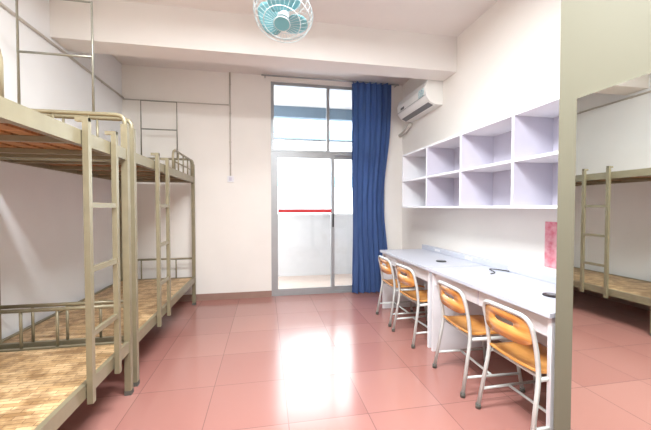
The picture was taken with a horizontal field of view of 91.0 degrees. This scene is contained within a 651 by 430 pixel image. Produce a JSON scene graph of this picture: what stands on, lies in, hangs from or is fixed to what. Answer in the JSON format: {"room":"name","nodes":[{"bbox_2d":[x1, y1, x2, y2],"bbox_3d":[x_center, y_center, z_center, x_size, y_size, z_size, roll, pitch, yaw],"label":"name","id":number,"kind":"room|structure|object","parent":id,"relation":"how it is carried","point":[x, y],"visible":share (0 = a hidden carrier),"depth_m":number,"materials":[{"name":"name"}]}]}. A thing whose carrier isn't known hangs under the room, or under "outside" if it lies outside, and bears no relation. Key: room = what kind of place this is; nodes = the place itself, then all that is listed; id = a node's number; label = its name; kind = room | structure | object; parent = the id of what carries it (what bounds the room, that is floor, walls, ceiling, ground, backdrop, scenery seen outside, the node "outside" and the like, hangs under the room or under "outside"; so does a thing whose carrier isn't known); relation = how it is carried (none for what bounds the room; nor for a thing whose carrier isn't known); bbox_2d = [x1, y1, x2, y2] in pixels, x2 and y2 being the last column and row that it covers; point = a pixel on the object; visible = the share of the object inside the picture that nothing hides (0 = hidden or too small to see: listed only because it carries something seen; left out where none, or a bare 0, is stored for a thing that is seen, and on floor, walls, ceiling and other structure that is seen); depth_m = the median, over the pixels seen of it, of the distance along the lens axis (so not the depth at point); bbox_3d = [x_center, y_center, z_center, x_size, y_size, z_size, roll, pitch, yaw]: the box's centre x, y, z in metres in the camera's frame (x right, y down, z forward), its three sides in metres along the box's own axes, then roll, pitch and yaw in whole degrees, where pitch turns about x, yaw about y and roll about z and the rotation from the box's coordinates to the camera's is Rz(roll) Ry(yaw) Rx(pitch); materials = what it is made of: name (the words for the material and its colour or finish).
{"room":"dormitory room","nodes":[
{"label":"dormitory room","id":0,"kind":"room"},
{"bbox_2d":[0,0,121,338],"bbox_3d":[-2.230,-0.321,1.442,0.150,3.170,5.970,0,1,-11],"label":"wall","id":1,"kind":"structure","parent":0,"point":[42,221],"depth_m":2.75,"materials":[{"name":"paint"}]},
{"bbox_2d":[0,2,123,97],"bbox_3d":[-2.257,-1.492,2.028,0.024,0.032,4.450,0,1,-11],"label":"cable conduit","id":2,"kind":"object","parent":1,"relation":"attached to","point":[4,7],"visible":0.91,"depth_m":2.80,"materials":[{"name":"plastic"}]},
{"bbox_2d":[122,65,271,294],"bbox_3d":[-1.743,-0.397,4.493,1.930,3.170,0.150,0,1,-11],"label":"wall","id":3,"kind":"structure","parent":0,"point":[233,219],"depth_m":4.44,"materials":[{"name":"paint"}]},
{"bbox_2d":[123,98,228,105],"bbox_3d":[-2.003,-1.529,4.331,1.340,0.015,0.016,0,1,-11],"label":"conduit","id":4,"kind":"object","parent":3,"relation":"attached to","point":[123,98],"visible":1,"depth_m":4.34,"materials":[{"name":"plastic"}]},
{"bbox_2d":[177,291,271,301],"bbox_3d":[-1.728,1.144,4.452,1.930,0.090,0.012,0,1,-11],"label":"baseboard","id":5,"kind":"structure","parent":3,"relation":"attached to","point":[255,294],"depth_m":4.51,"materials":[{"name":"tile"}]},
{"bbox_2d":[227,176,233,181],"bbox_3d":[-1.329,-0.502,4.480,0.086,0.086,0.022,0,1,-11],"label":"wall switch","id":6,"kind":"object","parent":3,"relation":"attached to","point":[229,178],"visible":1,"depth_m":4.47,"materials":[{"name":"white plastic"}]},
{"bbox_2d":[229,72,231,175],"bbox_3d":[-1.329,-1.267,4.463,0.030,1.430,0.020,0,1,-11],"label":"conduit","id":7,"kind":"object","parent":3,"relation":"attached to","point":[230,142],"visible":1,"depth_m":4.45,"materials":[{"name":"plastic"}]},
{"bbox_2d":[271,152,351,295],"bbox_3d":[0.054,0.130,4.828,1.720,2.100,0.078,0,1,-11],"label":"door","id":8,"kind":"structure","parent":3,"relation":"in","point":[274,155],"depth_m":4.72,"materials":[{"name":"metal"}]},
{"bbox_2d":[271,76,352,86],"bbox_3d":[0.051,-1.955,4.790,1.720,0.070,0.150,0,1,-11],"label":"lintel","id":9,"kind":"object","parent":3,"relation":"attached to","point":[273,79],"visible":0.29,"depth_m":4.67,"materials":[{"name":"paint"}]},
{"bbox_2d":[271,81,351,153],"bbox_3d":[0.053,-1.421,4.793,1.720,0.998,0.070,0,1,-11],"label":"window","id":10,"kind":"structure","parent":9,"relation":"attached to","point":[327,88],"depth_m":4.71,"materials":[{"name":"metal"}]},
{"bbox_2d":[261,74,398,87],"bbox_3d":[0.099,-1.952,4.671,2.030,0.021,0.101,0,1,-11],"label":"curtain rod","id":11,"kind":"object","parent":3,"relation":"attached to","point":[264,75],"depth_m":4.59,"materials":[{"name":"grey metal"}]},
{"bbox_2d":[352,81,390,293],"bbox_3d":[0.684,-0.394,4.753,0.598,3.090,0.142,0,1,-11],"label":"curtain","id":12,"kind":"object","parent":11,"relation":"hanging from","point":[371,103],"visible":0.99,"depth_m":4.74,"materials":[{"name":"fabric"}]},
{"bbox_2d":[57,291,546,429],"bbox_3d":[-0.225,1.304,1.858,4.230,0.100,5.970,0,1,-11],"label":"floor","id":13,"kind":"structure","parent":0,"point":[327,361],"depth_m":2.47,"materials":[{"name":"tile"}]},
{"bbox_2d":[0,0,133,429],"bbox_3d":[-1.597,-0.062,1.155,0.930,2.666,2.004,0,1,-11],"label":"bunk bed","id":14,"kind":"object","parent":13,"relation":"on","point":[41,387],"visible":1,"depth_m":1.81,"materials":[{"name":"metal"}]},
{"bbox_2d":[0,100,195,386],"bbox_3d":[-1.978,-0.112,3.189,0.930,2.666,2.004,0,1,-11],"label":"bunk bed","id":15,"kind":"object","parent":13,"relation":"on","point":[152,298],"visible":0.8,"depth_m":2.72,"materials":[{"name":"metal"}]},
{"bbox_2d":[376,255,426,326],"bbox_3d":[0.883,0.841,3.718,0.486,0.733,0.441,0,1,-11],"label":"chair","id":16,"kind":"object","parent":13,"relation":"on","point":[388,269],"visible":0.75,"depth_m":3.60,"materials":[{"name":"wood"}]},
{"bbox_2d":[392,263,427,348],"bbox_3d":[0.976,0.854,3.196,0.486,0.733,0.441,0,1,-14],"label":"chair","id":17,"kind":"object","parent":13,"relation":"on","point":[416,296],"visible":0.84,"depth_m":3.13,"materials":[{"name":"wood"}]},
{"bbox_2d":[380,249,485,347],"bbox_3d":[1.110,0.830,3.577,0.610,0.762,1.220,0,1,-11],"label":"desk","id":18,"kind":"object","parent":13,"relation":"on","point":[419,261],"visible":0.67,"depth_m":3.49,"materials":[{"name":"laminate"}]},
{"bbox_2d":[432,280,524,397],"bbox_3d":[1.133,0.874,2.413,0.486,0.733,0.441,0,1,-8],"label":"chair","id":19,"kind":"object","parent":13,"relation":"on","point":[469,325],"visible":0.88,"depth_m":2.32,"materials":[{"name":"wood"}]},
{"bbox_2d":[428,266,555,429],"bbox_3d":[1.342,0.861,2.339,0.610,0.762,1.260,0,1,-11],"label":"desk","id":20,"kind":"object","parent":13,"relation":"on","point":[534,298],"visible":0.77,"depth_m":2.31,"materials":[{"name":"laminate"}]},
{"bbox_2d":[475,299,551,429],"bbox_3d":[1.248,0.886,1.908,0.486,0.733,0.441,0,1,-12],"label":"chair","id":21,"kind":"object","parent":13,"relation":"on","point":[525,351],"visible":0.85,"depth_m":1.86,"materials":[{"name":"wood"}]},
{"bbox_2d":[112,0,497,84],"bbox_3d":[-0.225,-1.990,1.776,4.230,0.150,5.970,0,1,-11],"label":"ceiling","id":22,"kind":"structure","parent":0,"point":[437,17],"depth_m":3.14,"materials":[{"name":"paint"}]},
{"bbox_2d":[49,0,456,80],"bbox_3d":[-0.507,-1.763,3.291,3.930,0.380,0.260,0,1,-11],"label":"ceiling beam","id":23,"kind":"structure","parent":22,"relation":"attached to","point":[124,28],"depth_m":3.13,"materials":[{"name":"white paint"}]},
{"bbox_2d":[253,0,312,42],"bbox_3d":[-0.322,-1.665,2.442,0.456,0.533,0.435,0,1,-11],"label":"ceiling fan","id":24,"kind":"object","parent":22,"relation":"hanging from","point":[273,15],"depth_m":2.43,"materials":[{"name":"teal plastic"}]},
{"bbox_2d":[274,138,351,142],"bbox_3d":[-0.545,-1.654,5.454,3.250,0.764,0.030,0,1,-11],"label":"rail","id":25,"kind":"object","parent":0,"point":[274,138],"depth_m":5.50,"materials":[{"name":"grey metal"}]},
{"bbox_2d":[274,87,351,121],"bbox_3d":[-0.049,-2.017,5.650,4.400,0.350,1.580,0,1,-11],"label":"balcony ceiling","id":26,"kind":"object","parent":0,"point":[289,103],"visible":0.25,"depth_m":5.93,"materials":[{"name":"white paint"}]},
{"bbox_2d":[278,274,351,288],"bbox_3d":[-0.035,1.229,5.657,4.400,0.100,1.430,0,1,-11],"label":"floor","id":27,"kind":"structure","parent":0,"point":[284,282],"depth_m":5.67,"materials":[{"name":"tile"}]},
{"bbox_2d":[278,213,352,276],"bbox_3d":[-0.153,0.569,6.270,4.400,1.190,0.210,0,1,-11],"label":"parapet","id":28,"kind":"object","parent":27,"relation":"on","point":[304,240],"depth_m":6.18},
{"bbox_2d":[384,85,402,249],"bbox_3d":[1.034,-0.410,5.012,0.280,3.170,0.150,0,1,-11],"label":"wall","id":29,"kind":"structure","parent":0,"point":[393,175],"depth_m":4.93,"materials":[{"name":"paint"}]},
{"bbox_2d":[402,0,560,346],"bbox_3d":[1.548,-0.371,3.433,0.150,3.170,3.445,0,1,-11],"label":"wall","id":30,"kind":"structure","parent":0,"point":[508,59],"depth_m":2.95,"materials":[{"name":"paint"}]},
{"bbox_2d":[398,122,411,136],"bbox_3d":[1.181,-1.263,4.750,0.052,0.137,0.383,0,1,-11],"label":"pipe","id":31,"kind":"object","parent":30,"relation":"attached to","point":[409,125],"visible":1,"depth_m":4.67,"materials":[{"name":"plastic"}]},
{"bbox_2d":[397,80,442,121],"bbox_3d":[1.209,-1.473,4.189,0.229,0.303,0.820,0,1,-11],"label":"air conditioner","id":32,"kind":"object","parent":30,"relation":"attached to","point":[428,96],"visible":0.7,"depth_m":3.96,"materials":[{"name":"plastic"},{"name":"metal"}]},
{"bbox_2d":[402,96,558,208],"bbox_3d":[1.391,-0.403,2.937,0.342,0.680,2.520,0,1,-11],"label":"wall shelf","id":33,"kind":"object","parent":30,"relation":"attached to","point":[509,161],"visible":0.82,"depth_m":2.86,"materials":[{"name":"white laminate"}]},
{"bbox_2d":[423,302,546,376],"bbox_3d":[1.483,1.171,3.383,0.012,0.090,3.295,0,1,-11],"label":"baseboard","id":34,"kind":"structure","parent":30,"relation":"attached to","point":[492,341],"depth_m":2.91,"materials":[{"name":"tile"}]},
{"bbox_2d":[422,244,555,283],"bbox_3d":[1.526,0.447,3.004,0.053,0.055,2.500,0,1,-11],"label":"duct","id":35,"kind":"object","parent":30,"relation":"attached to","point":[539,275],"visible":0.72,"depth_m":2.85,"materials":[{"name":"plastic"}]},
{"bbox_2d":[544,222,556,268],"bbox_3d":[1.689,0.223,2.276,0.004,0.340,0.300,0,1,-11],"label":"poster","id":36,"kind":"object","parent":30,"relation":"attached to","point":[550,227],"visible":0.36,"depth_m":2.37,"materials":[{"name":"pink paper"}]},
{"bbox_2d":[553,0,650,429],"bbox_3d":[1.774,-0.298,0.515,0.780,3.170,2.375,0,1,-11],"label":"wall","id":37,"kind":"structure","parent":0,"point":[604,44],"depth_m":1.53,"materials":[{"name":"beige paint"}]},
{"bbox_2d":[571,73,650,429],"bbox_3d":[1.313,0.304,0.851,0.008,1.670,1.375,0,1,-11],"label":"wall mirror","id":38,"kind":"object","parent":37,"relation":"attached to","point":[611,379],"visible":1,"depth_m":1.35,"materials":[{"name":"clear mirror"}]},
{"label":"outside","id":39,"kind":"structure","parent":0,"visible":0},
{"bbox_3d":[-1.829,9.939,23.618,65.000,0.350,33.400,0,1,-11],"label":"ground","id":40,"kind":"structure","parent":39,"visible":0},
{"bbox_2d":[274,118,352,213],"bbox_3d":[-1.061,1.201,22.017,34.000,17.100,4.400,0,1,-11],"label":"sky","id":41,"kind":"structure","parent":40,"relation":"on","point":[303,183],"depth_m":20.03,"materials":[{"name":"white"}]}
]}

